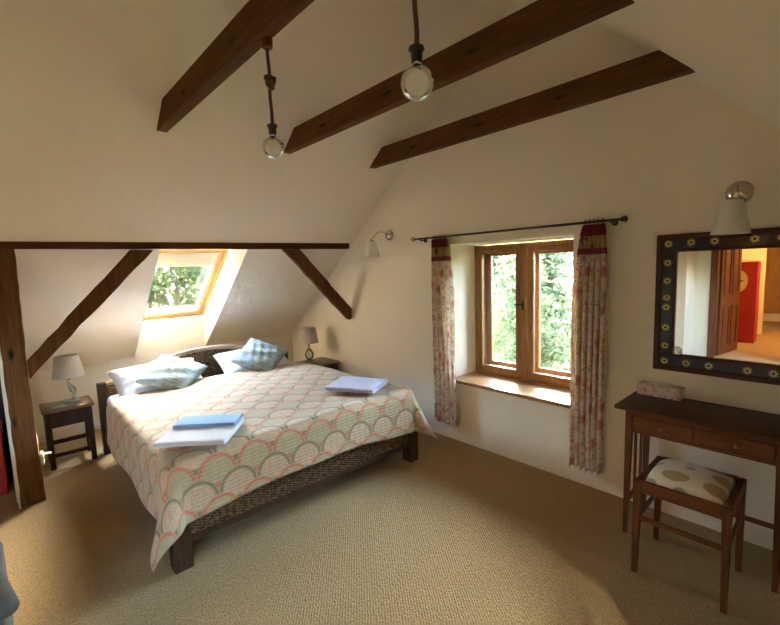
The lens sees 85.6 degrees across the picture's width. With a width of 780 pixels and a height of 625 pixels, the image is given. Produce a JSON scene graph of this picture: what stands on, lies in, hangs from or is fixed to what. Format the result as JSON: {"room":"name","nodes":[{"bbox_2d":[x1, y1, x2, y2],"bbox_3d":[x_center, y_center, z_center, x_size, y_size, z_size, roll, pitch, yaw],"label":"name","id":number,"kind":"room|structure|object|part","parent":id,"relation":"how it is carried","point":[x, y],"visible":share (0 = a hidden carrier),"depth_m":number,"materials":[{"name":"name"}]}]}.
{"room":"bedroom","nodes":[
{"label":"bedroom","id":0,"kind":"room"},
{"bbox_2d":[0,357,19,502],"bbox_3d":[-3.158,0.458,3.437,0.020,1.771,1.330,-7,8,-42],"label":"wall partition","id":1,"kind":"structure","parent":0,"point":[1,357],"depth_m":3.00,"materials":[{"name":"paint"}]},
{"bbox_2d":[28,316,292,434],"bbox_3d":[-3.538,0.729,4.252,5.557,1.085,0.350,-7,8,-42],"label":"wall","id":2,"kind":"structure","parent":0,"point":[157,338],"depth_m":4.68,"materials":[{"name":"paint"}]},
{"bbox_2d":[37,421,100,443],"bbox_3d":[-2.465,1.111,5.019,3.002,0.090,0.018,-7,8,-42],"label":"baseboard","id":3,"kind":"structure","parent":2,"relation":"attached to","point":[75,430],"depth_m":4.27,"materials":[{"name":"white paint"}]},
{"bbox_2d":[0,0,512,370],"bbox_3d":[-2.174,-0.859,3.021,6.020,3.776,4.126,-7,8,-42],"label":"ceiling","id":4,"kind":"structure","parent":0,"point":[84,157],"depth_m":2.93,"materials":[{"name":"paint"}]},
{"bbox_2d":[143,249,228,321],"bbox_3d":[-2.280,-0.330,4.511,0.760,0.866,1.037,-7,8,-42],"label":"window","id":5,"kind":"structure","parent":4,"relation":"attached to","point":[184,280],"depth_m":4.54,"materials":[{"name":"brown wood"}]},
{"bbox_3d":[-2.271,-0.313,4.504,0.600,0.657,0.826,-7,8,-42],"label":"pane","id":6,"kind":"part","parent":5,"relation":"part of","materials":[{"name":"clear glass"}]},
{"bbox_2d":[156,253,218,266],"bbox_3d":[-2.031,-0.533,4.209,0.604,0.143,0.181,-7,8,-42],"label":"blind","id":7,"kind":"object","parent":5,"relation":"attached to","point":[164,259],"depth_m":4.22,"materials":[{"name":"fabric"}]},
{"bbox_2d":[157,0,313,132],"bbox_3d":[-0.631,-1.161,1.790,0.065,0.145,2.463,-7,8,-42],"label":"ceiling beam","id":8,"kind":"structure","parent":4,"relation":"attached to","point":[240,39],"depth_m":1.84,"materials":[{"name":"brown wood"}]},
{"bbox_2d":[261,36,284,158],"bbox_3d":[-0.479,-0.853,1.690,0.087,0.459,0.087,-7,8,-42],"label":"pendant light","id":9,"kind":"object","parent":8,"relation":"hanging from","point":[273,147],"visible":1,"depth_m":1.68,"materials":[{"name":"black metal"}]},
{"bbox_2d":[267,123,276,134],"bbox_3d":[-0.475,-0.738,1.702,0.042,0.042,0.042,-7,8,-42],"label":"socket","id":10,"kind":"object","parent":9,"relation":"attached to","point":[272,127],"depth_m":1.69,"materials":[{"name":"black plastic"}]},
{"bbox_3d":[-0.473,-0.673,1.709,0.087,0.098,0.087,-7,8,-42],"label":"light bulb","id":11,"kind":"part","parent":9,"relation":"part of","materials":[{"name":"clear glass"}]},
{"bbox_2d":[401,0,433,101],"bbox_3d":[0.065,-0.796,1.085,0.087,0.479,0.087,-7,8,-42],"label":"pendant light","id":12,"kind":"object","parent":8,"relation":"hanging from","point":[417,81],"visible":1,"depth_m":1.08,"materials":[{"name":"clear glass"}]},
{"bbox_2d":[408,43,423,63],"bbox_3d":[0.069,-0.672,1.098,0.042,0.042,0.042,-7,8,-42],"label":"socket","id":13,"kind":"object","parent":12,"relation":"attached to","point":[416,50],"depth_m":1.09,"materials":[{"name":"black plastic"}]},
{"bbox_3d":[0.071,-0.607,1.105,0.087,0.098,0.087,-7,8,-42],"label":"light bulb","id":14,"kind":"part","parent":12,"relation":"part of","materials":[{"name":"clear glass"}]},
{"bbox_2d":[284,0,634,153],"bbox_3d":[0.023,-1.247,2.386,0.065,0.145,2.463,-7,8,-42],"label":"ceiling beam","id":15,"kind":"structure","parent":4,"relation":"attached to","point":[539,22],"depth_m":1.95,"materials":[{"name":"brown wood"}]},
{"bbox_2d":[370,50,694,168],"bbox_3d":[0.663,-1.331,2.970,0.065,0.145,2.463,-7,8,-42],"label":"ceiling beam","id":16,"kind":"structure","parent":4,"relation":"attached to","point":[656,67],"depth_m":2.59,"materials":[{"name":"brown wood"}]},
{"bbox_2d":[0,429,779,624],"bbox_3d":[-3.078,1.832,0.060,11.800,0.250,7.550,-7,8,-42],"label":"floor","id":17,"kind":"structure","parent":0,"point":[459,533],"depth_m":2.35,"materials":[{"name":"carpet"}]},
{"bbox_2d":[0,420,8,494],"bbox_3d":[-3.228,1.143,3.033,0.690,0.500,0.346,-7,8,-42],"label":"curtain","id":18,"kind":"object","parent":17,"relation":"on","point":[3,469],"visible":1,"depth_m":3.16,"materials":[{"name":"fabric"}]},
{"bbox_3d":[-3.244,0.913,3.018,0.690,0.040,0.320,-7,8,-42],"label":"chest lid","id":19,"kind":"part","parent":18,"relation":"part of","materials":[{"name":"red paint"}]},
{"bbox_2d":[0,380,12,475],"bbox_3d":[-3.762,0.765,3.204,1.215,1.250,0.590,-7,8,-42],"label":"wardrobe","id":20,"kind":"object","parent":17,"relation":"on","point":[2,411],"visible":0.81,"depth_m":3.44,"materials":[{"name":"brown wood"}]},
{"bbox_3d":[-3.359,0.865,3.223,0.575,0.920,0.017,-7,8,-42],"label":"door","id":21,"kind":"part","parent":20,"relation":"part of","materials":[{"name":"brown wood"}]},
{"bbox_2d":[0,542,19,624],"bbox_3d":[-1.633,1.116,1.364,0.674,0.800,0.610,-7,8,-42],"label":"armchair","id":22,"kind":"object","parent":17,"relation":"on","point":[9,601],"visible":1,"depth_m":1.38,"materials":[{"name":"grey fabric"}]},
{"bbox_2d":[0,249,45,508],"bbox_3d":[-2.618,0.471,2.958,0.154,1.810,0.130,-7,8,-42],"label":"timber post","id":23,"kind":"object","parent":17,"relation":"on","point":[14,370],"visible":0.98,"depth_m":2.92,"materials":[{"name":"brown wood"}]},
{"bbox_2d":[40,451,51,464],"bbox_3d":[-2.526,1.062,3.099,0.064,0.090,0.060,-7,8,-42],"label":"wall socket","id":24,"kind":"object","parent":23,"relation":"attached to","point":[42,454],"visible":1,"depth_m":3.06,"materials":[{"name":"white plastic"}]},
{"bbox_3d":[-2.543,1.064,3.083,0.018,0.090,0.060,-7,8,-42],"label":"plate","id":25,"kind":"part","parent":24,"relation":"part of","materials":[{"name":"white plastic"}]},
{"bbox_2d":[27,250,152,378],"bbox_3d":[-2.246,-0.021,3.214,0.854,0.903,0.052,-7,8,-42],"label":"diagonal brace","id":26,"kind":"object","parent":23,"relation":"attached to","point":[132,259],"visible":1,"depth_m":3.16,"materials":[{"name":"brown wood"}]},
{"bbox_2d":[0,241,348,248],"bbox_3d":[-2.447,-0.481,2.991,5.306,0.088,0.079,-7,8,-42],"label":"purlin","id":27,"kind":"object","parent":23,"relation":"on","point":[3,244],"visible":0.95,"depth_m":3.47,"materials":[{"name":"brown wood"}]},
{"bbox_2d":[39,395,97,470],"bbox_3d":[-2.823,1.050,3.716,0.360,0.512,0.320,-7,8,-42],"label":"nightstand","id":28,"kind":"object","parent":17,"relation":"on","point":[61,413],"visible":1,"depth_m":3.64,"materials":[{"name":"brown wood"}]},
{"bbox_3d":[-3.011,1.069,3.712,0.038,0.488,0.038,-7,8,-42],"label":"leg","id":29,"kind":"part","parent":28,"relation":"part of","materials":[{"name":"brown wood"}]},
{"bbox_3d":[-2.844,1.083,3.531,0.038,0.488,0.038,-7,8,-42],"label":"leg","id":30,"kind":"part","parent":28,"relation":"part of","materials":[{"name":"brown wood"}]},
{"bbox_2d":[51,354,84,397],"bbox_3d":[-2.825,0.584,3.707,0.238,0.417,0.238,-7,8,-42],"label":"table lamp","id":31,"kind":"object","parent":28,"relation":"on","point":[66,366],"visible":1,"depth_m":3.62,"materials":[{"name":"fabric"}]},
{"bbox_3d":[-2.828,0.469,3.694,0.238,0.185,0.238,-7,8,-42],"label":"lamp shade","id":32,"kind":"part","parent":31,"relation":"part of","materials":[{"name":"fabric"}]},
{"bbox_3d":[-2.809,0.665,3.719,0.064,0.216,0.048,-7,8,-42],"label":"stem","id":33,"kind":"part","parent":31,"relation":"part of","materials":[{"name":"clear glass"}]},
{"bbox_3d":[-2.742,0.894,3.606,0.248,0.135,0.018,-7,8,-42],"label":"drawer","id":34,"kind":"part","parent":28,"relation":"part of","materials":[{"name":"brown wood"}]},
{"bbox_3d":[-2.800,1.041,3.904,0.038,0.488,0.038,-7,8,-42],"label":"leg","id":35,"kind":"part","parent":28,"relation":"part of","materials":[{"name":"brown wood"}]},
{"bbox_3d":[-2.634,1.055,3.723,0.038,0.488,0.038,-7,8,-42],"label":"leg","id":36,"kind":"part","parent":28,"relation":"part of","materials":[{"name":"brown wood"}]},
{"bbox_2d":[96,345,417,573],"bbox_3d":[-1.207,0.834,3.647,1.885,0.849,2.185,-7,8,-42],"label":"double bed","id":37,"kind":"object","parent":17,"relation":"on","point":[277,491],"visible":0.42,"depth_m":2.87,"materials":[{"name":"brown wood"}]},
{"bbox_3d":[-2.587,0.959,3.825,0.070,0.655,0.070,-7,8,-42],"label":"headboard post","id":38,"kind":"part","parent":37,"relation":"part of","materials":[{"name":"brown wood"}]},
{"bbox_3d":[-1.880,1.052,3.059,0.025,0.255,2.020,-7,8,-42],"label":"panel","id":39,"kind":"part","parent":37,"relation":"part of","materials":[{"name":"wicker"}]},
{"bbox_2d":[107,358,202,396],"bbox_3d":[-2.109,0.618,3.871,0.740,0.280,0.398,-8,8,-44],"label":"pillow","id":40,"kind":"object","parent":37,"relation":"on","point":[124,379],"visible":0.3,"depth_m":3.68,"materials":[{"name":"white fabric"}]},
{"bbox_2d":[135,354,207,389],"bbox_3d":[-1.961,0.554,3.819,0.415,0.288,0.502,-2,6,1],"label":"cushion","id":41,"kind":"object","parent":40,"relation":"on","point":[168,372],"visible":0.96,"depth_m":3.74,"materials":[{"name":"fabric"}]},
{"bbox_3d":[-1.200,0.827,3.638,1.785,0.225,2.045,-7,8,-42],"label":"mattress","id":42,"kind":"part","parent":37,"relation":"part of","materials":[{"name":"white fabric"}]},
{"bbox_3d":[-1.928,0.583,4.401,1.745,0.395,0.022,-7,8,-42],"label":"headboard panel","id":43,"kind":"part","parent":37,"relation":"part of","materials":[{"name":"wicker"}]},
{"bbox_3d":[-1.931,0.469,4.389,1.749,0.233,0.048,-7,8,-42],"label":"headboard rail","id":44,"kind":"part","parent":37,"relation":"part of","materials":[{"name":"wicker"}]},
{"bbox_3d":[-1.152,1.167,2.299,0.095,0.470,0.095,-7,8,-42],"label":"leg","id":45,"kind":"part","parent":37,"relation":"part of","materials":[{"name":"brown wood"}]},
{"bbox_2d":[212,345,290,373],"bbox_3d":[-1.436,0.531,4.485,0.740,0.273,0.406,-7,8,-40],"label":"pillow","id":46,"kind":"object","parent":37,"relation":"on","point":[223,359],"visible":0.23,"depth_m":4.31,"materials":[{"name":"white fabric"}]},
{"bbox_2d":[229,338,287,370],"bbox_3d":[-1.357,0.455,4.409,0.406,0.325,0.509,-1,6,11],"label":"cushion","id":47,"kind":"object","parent":46,"relation":"on","point":[256,355],"visible":0.97,"depth_m":4.33,"materials":[{"name":"blue fabric"}]},
{"bbox_2d":[106,362,436,570],"bbox_3d":[-1.019,0.886,3.433,2.122,0.486,1.850,-7,8,-42],"label":"quilt","id":48,"kind":"object","parent":37,"relation":"on","point":[292,424],"visible":0.86,"depth_m":2.88,"materials":[{"name":"multicoloured fabric"}]},
{"bbox_2d":[153,417,244,447],"bbox_3d":[-1.145,0.725,2.575,0.398,0.037,0.401,-2,6,-2],"label":"folded towel","id":49,"kind":"object","parent":48,"relation":"on","point":[207,435],"visible":0.68,"depth_m":2.46,"materials":[{"name":"white fabric"}]},
{"bbox_2d":[172,413,242,427],"bbox_3d":[-1.151,0.684,2.677,0.383,0.020,0.177,-2,6,-2],"label":"folded towel","id":50,"kind":"object","parent":49,"relation":"on","point":[215,419],"visible":1,"depth_m":2.65,"materials":[{"name":"blue fabric"}]},
{"bbox_2d":[325,376,387,393],"bbox_3d":[-0.269,0.593,3.474,0.418,0.043,0.365,0,6,19],"label":"folded towel","id":51,"kind":"object","parent":48,"relation":"on","point":[365,385],"visible":1,"depth_m":3.40,"materials":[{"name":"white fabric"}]},
{"bbox_3d":[-0.485,1.024,2.882,1.695,0.255,0.025,-7,8,-42],"label":"foot panel","id":52,"kind":"part","parent":37,"relation":"part of","materials":[{"name":"wicker"}]},
{"bbox_3d":[-0.480,1.159,2.896,1.695,0.035,0.047,-7,8,-42],"label":"foot rail","id":53,"kind":"part","parent":37,"relation":"part of","materials":[{"name":"brown wood"}]},
{"bbox_3d":[0.165,0.995,3.500,0.095,0.470,0.095,-7,8,-42],"label":"leg","id":54,"kind":"part","parent":37,"relation":"part of","materials":[{"name":"brown wood"}]},
{"bbox_2d":[295,357,339,369],"bbox_3d":[-0.871,0.840,5.132,0.400,0.500,0.380,-7,8,-42],"label":"nightstand","id":55,"kind":"object","parent":17,"relation":"on","point":[320,361],"visible":0.24,"depth_m":5.08,"materials":[{"name":"brown wood"}]},
{"bbox_2d":[299,326,318,359],"bbox_3d":[-0.981,0.387,5.091,0.238,0.417,0.238,-7,8,-42],"label":"table lamp","id":56,"kind":"object","parent":55,"relation":"on","point":[308,335],"visible":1,"depth_m":5.00,"materials":[{"name":"fabric"}]},
{"bbox_3d":[-0.985,0.271,5.079,0.238,0.185,0.238,-7,8,-42],"label":"lamp shade","id":57,"kind":"part","parent":56,"relation":"part of","materials":[{"name":"fabric"}]},
{"bbox_3d":[-0.978,0.481,5.101,0.110,0.183,0.110,-7,8,-42],"label":"stem","id":58,"kind":"part","parent":56,"relation":"part of","materials":[{"name":"clear glass"}]},
{"bbox_3d":[-0.770,0.691,5.000,0.288,0.135,0.018,-7,8,-42],"label":"drawer","id":59,"kind":"part","parent":55,"relation":"part of","materials":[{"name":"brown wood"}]},
{"bbox_2d":[631,455,746,613],"bbox_3d":[1.512,1.060,2.139,0.390,0.539,0.392,-7,8,-42],"label":"stool","id":60,"kind":"object","parent":17,"relation":"on","point":[705,490],"visible":1,"depth_m":2.04,"materials":[{"name":"brown wood"}]},
{"bbox_3d":[1.261,1.091,2.154,0.034,0.492,0.034,-7,8,-42],"label":"leg","id":61,"kind":"part","parent":60,"relation":"part of","materials":[{"name":"brown wood"}]},
{"bbox_3d":[1.523,1.056,2.392,0.034,0.492,0.034,-7,8,-42],"label":"leg","id":62,"kind":"part","parent":60,"relation":"part of","materials":[{"name":"brown wood"}]},
{"bbox_3d":[1.506,0.865,2.118,0.384,0.062,0.386,-7,8,-42],"label":"seat frame","id":63,"kind":"part","parent":60,"relation":"part of","materials":[{"name":"brown wood"}]},
{"bbox_2d":[645,459,735,505],"bbox_3d":[1.504,0.824,2.114,0.330,0.064,0.332,-7,8,-42],"label":"seat cushion","id":64,"kind":"object","parent":60,"relation":"on","point":[694,480],"depth_m":2.05,"materials":[{"name":"fabric"}]},
{"bbox_3d":[1.503,1.111,1.891,0.034,0.492,0.034,-7,8,-42],"label":"leg","id":65,"kind":"part","parent":60,"relation":"part of","materials":[{"name":"brown wood"}]},
{"bbox_3d":[1.765,1.076,2.130,0.034,0.492,0.034,-7,8,-42],"label":"leg","id":66,"kind":"part","parent":60,"relation":"part of","materials":[{"name":"brown wood"}]},
{"bbox_2d":[614,391,779,593],"bbox_3d":[1.720,0.918,2.322,0.391,0.768,0.790,-7,8,-42],"label":"desk","id":67,"kind":"object","parent":17,"relation":"on","point":[753,435],"visible":0.93,"depth_m":2.21,"materials":[{"name":"brown wood"}]},
{"bbox_3d":[1.388,0.926,2.457,0.034,0.746,0.034,-7,8,-42],"label":"leg","id":68,"kind":"part","parent":67,"relation":"part of","materials":[{"name":"brown wood"}]},
{"bbox_3d":[1.624,0.895,2.672,0.034,0.746,0.034,-7,8,-42],"label":"leg","id":69,"kind":"part","parent":67,"relation":"part of","materials":[{"name":"brown wood"}]},
{"bbox_2d":[637,380,684,400],"bbox_3d":[1.646,0.464,2.567,0.090,0.087,0.230,-7,8,-42],"label":"tissue box","id":70,"kind":"object","parent":67,"relation":"on","point":[655,389],"visible":1,"depth_m":2.53,"materials":[{"name":"pink fabric"}]},
{"bbox_3d":[1.586,0.617,2.395,0.298,0.078,0.284,-7,8,-42],"label":"drawer","id":71,"kind":"part","parent":67,"relation":"part of","materials":[{"name":"brown wood"}]},
{"bbox_3d":[1.804,0.635,2.159,0.298,0.078,0.284,-7,8,-42],"label":"drawer","id":72,"kind":"part","parent":67,"relation":"part of","materials":[{"name":"brown wood"}]},
{"bbox_3d":[1.825,0.962,1.982,0.034,0.746,0.034,-7,8,-42],"label":"leg","id":73,"kind":"part","parent":67,"relation":"part of","materials":[{"name":"brown wood"}]},
{"bbox_2d":[292,0,779,549],"bbox_3d":[0.997,-0.768,3.618,0.573,3.894,7.150,-7,8,-42],"label":"wall","id":74,"kind":"structure","parent":0,"point":[664,156],"depth_m":2.94,"materials":[{"name":"paint"}]},
{"bbox_2d":[281,249,351,319],"bbox_3d":[-0.769,-0.280,4.556,0.817,0.799,0.052,-7,8,-42],"label":"diagonal brace","id":75,"kind":"object","parent":74,"relation":"attached to","point":[297,256],"visible":1,"depth_m":4.53,"materials":[{"name":"brown wood"}]},
{"bbox_2d":[365,230,392,256],"bbox_3d":[-0.117,-0.690,4.185,0.320,0.266,0.146,-7,8,-42],"label":"wall sconce","id":76,"kind":"object","parent":74,"relation":"attached to","point":[371,248],"visible":1,"depth_m":4.10,"materials":[{"name":"white fabric"}]},
{"bbox_3d":[-0.179,-0.623,4.133,0.146,0.148,0.146,-7,8,-42],"label":"lamp shade","id":77,"kind":"part","parent":76,"relation":"part of","materials":[{"name":"white fabric"}]},
{"bbox_3d":[-0.015,-0.782,4.272,0.036,0.108,0.108,-7,8,-42],"label":"wall plate","id":78,"kind":"part","parent":76,"relation":"part of","materials":[{"name":"silver metal"}]},
{"bbox_2d":[456,371,569,408],"bbox_3d":[1.060,0.629,3.559,0.388,0.028,1.130,-7,8,-42],"label":"window sill","id":79,"kind":"structure","parent":74,"relation":"attached to","point":[553,395],"depth_m":3.49,"materials":[{"name":"brown wood"}]},
{"bbox_2d":[411,215,627,242],"bbox_3d":[0.852,-0.629,3.295,0.101,0.056,1.870,-7,8,-42],"label":"curtain rod","id":80,"kind":"object","parent":74,"relation":"attached to","point":[614,221],"visible":1,"depth_m":3.04,"materials":[{"name":"grey metal"}]},
{"bbox_2d":[431,234,457,426],"bbox_3d":[0.488,0.174,3.765,0.068,1.717,0.264,-7,8,-42],"label":"curtain","id":81,"kind":"object","parent":80,"relation":"hanging from","point":[442,278],"visible":1,"depth_m":3.77,"materials":[{"name":"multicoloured fabric"}]},
{"bbox_2d":[569,218,607,475],"bbox_3d":[1.334,0.251,2.849,0.056,1.733,0.243,-7,8,-42],"label":"curtain","id":82,"kind":"object","parent":80,"relation":"hanging from","point":[589,306],"visible":1,"depth_m":2.83,"materials":[{"name":"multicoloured fabric"}]},
{"bbox_2d":[474,239,572,388],"bbox_3d":[1.221,0.000,3.659,0.226,1.203,1.086,-7,8,-42],"label":"window","id":83,"kind":"structure","parent":74,"relation":"in","point":[527,367],"depth_m":3.68,"materials":[{"name":"brown wood"}]},
{"bbox_2d":[653,227,779,384],"bbox_3d":[1.879,-0.038,2.299,0.040,0.813,0.757,-7,8,-42],"label":"wall mirror","id":84,"kind":"object","parent":74,"relation":"attached to","point":[717,314],"visible":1,"depth_m":2.35,"materials":[{"name":"clear mirror"}]},
{"bbox_2d":[710,181,753,234],"bbox_3d":[1.767,-0.545,2.166,0.284,0.284,0.164,-7,8,-42],"label":"wall sconce","id":85,"kind":"object","parent":74,"relation":"attached to","point":[731,217],"visible":1,"depth_m":2.10,"materials":[{"name":"white fabric"}]},
{"bbox_3d":[1.725,-0.481,2.132,0.164,0.166,0.164,-7,8,-42],"label":"lamp shade","id":86,"kind":"part","parent":85,"relation":"part of","materials":[{"name":"white fabric"}]},
{"bbox_3d":[1.787,-0.628,2.178,0.189,0.079,0.010,-7,8,-42],"label":"arm","id":87,"kind":"part","parent":85,"relation":"part of","materials":[{"name":"silver metal"}]},
{"bbox_3d":[1.856,-0.638,2.241,0.036,0.121,0.121,-7,8,-42],"label":"wall plate","id":88,"kind":"part","parent":85,"relation":"part of","materials":[{"name":"silver metal"}]},
{"bbox_2d":[595,0,779,129],"bbox_3d":[0.382,-0.601,0.255,6.020,3.873,3.424,-7,8,-42],"label":"ceiling","id":89,"kind":"structure","parent":0,"point":[732,47],"depth_m":1.42,"materials":[{"name":"paint"}]},
{"label":"outside","id":90,"kind":"structure","parent":0,"visible":0},
{"bbox_2d":[554,339,568,369],"bbox_3d":[-0.299,3.145,14.945,49.000,0.200,46.000,-7,8,-42],"label":"ground","id":91,"kind":"structure","parent":90,"point":[562,366],"depth_m":18.81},
{"bbox_2d":[493,255,514,359],"bbox_3d":[3.413,-0.050,13.568,3.481,6.195,3.160,-4,6,-19],"label":"conifer tree","id":92,"kind":"object","parent":91,"relation":"on","point":[495,264],"visible":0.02,"depth_m":13.19,"materials":[{"name":"green plant"}]},
{"bbox_2d":[493,255,570,370],"bbox_3d":[2.999,0.539,9.568,3.316,5.900,3.010,3,8,38],"label":"conifer tree","id":93,"kind":"object","parent":91,"relation":"on","point":[552,351],"visible":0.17,"depth_m":9.28,"materials":[{"name":"green plant"}]},
{"bbox_2d":[540,252,572,368],"bbox_3d":[6.406,-1.848,16.962,4.515,8.850,4.973,-4,6,-20],"label":"conifer tree","id":94,"kind":"object","parent":91,"relation":"on","point":[560,273],"visible":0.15,"depth_m":16.19,"materials":[{"name":"green plant"}]},
{"bbox_2d":[550,257,572,371],"bbox_3d":[5.965,0.007,12.236,3.481,6.195,3.160,-3,6,-10],"label":"conifer tree","id":95,"kind":"object","parent":91,"relation":"on","point":[565,329],"visible":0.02,"depth_m":12.34,"materials":[{"name":"green plant"}]}
]}

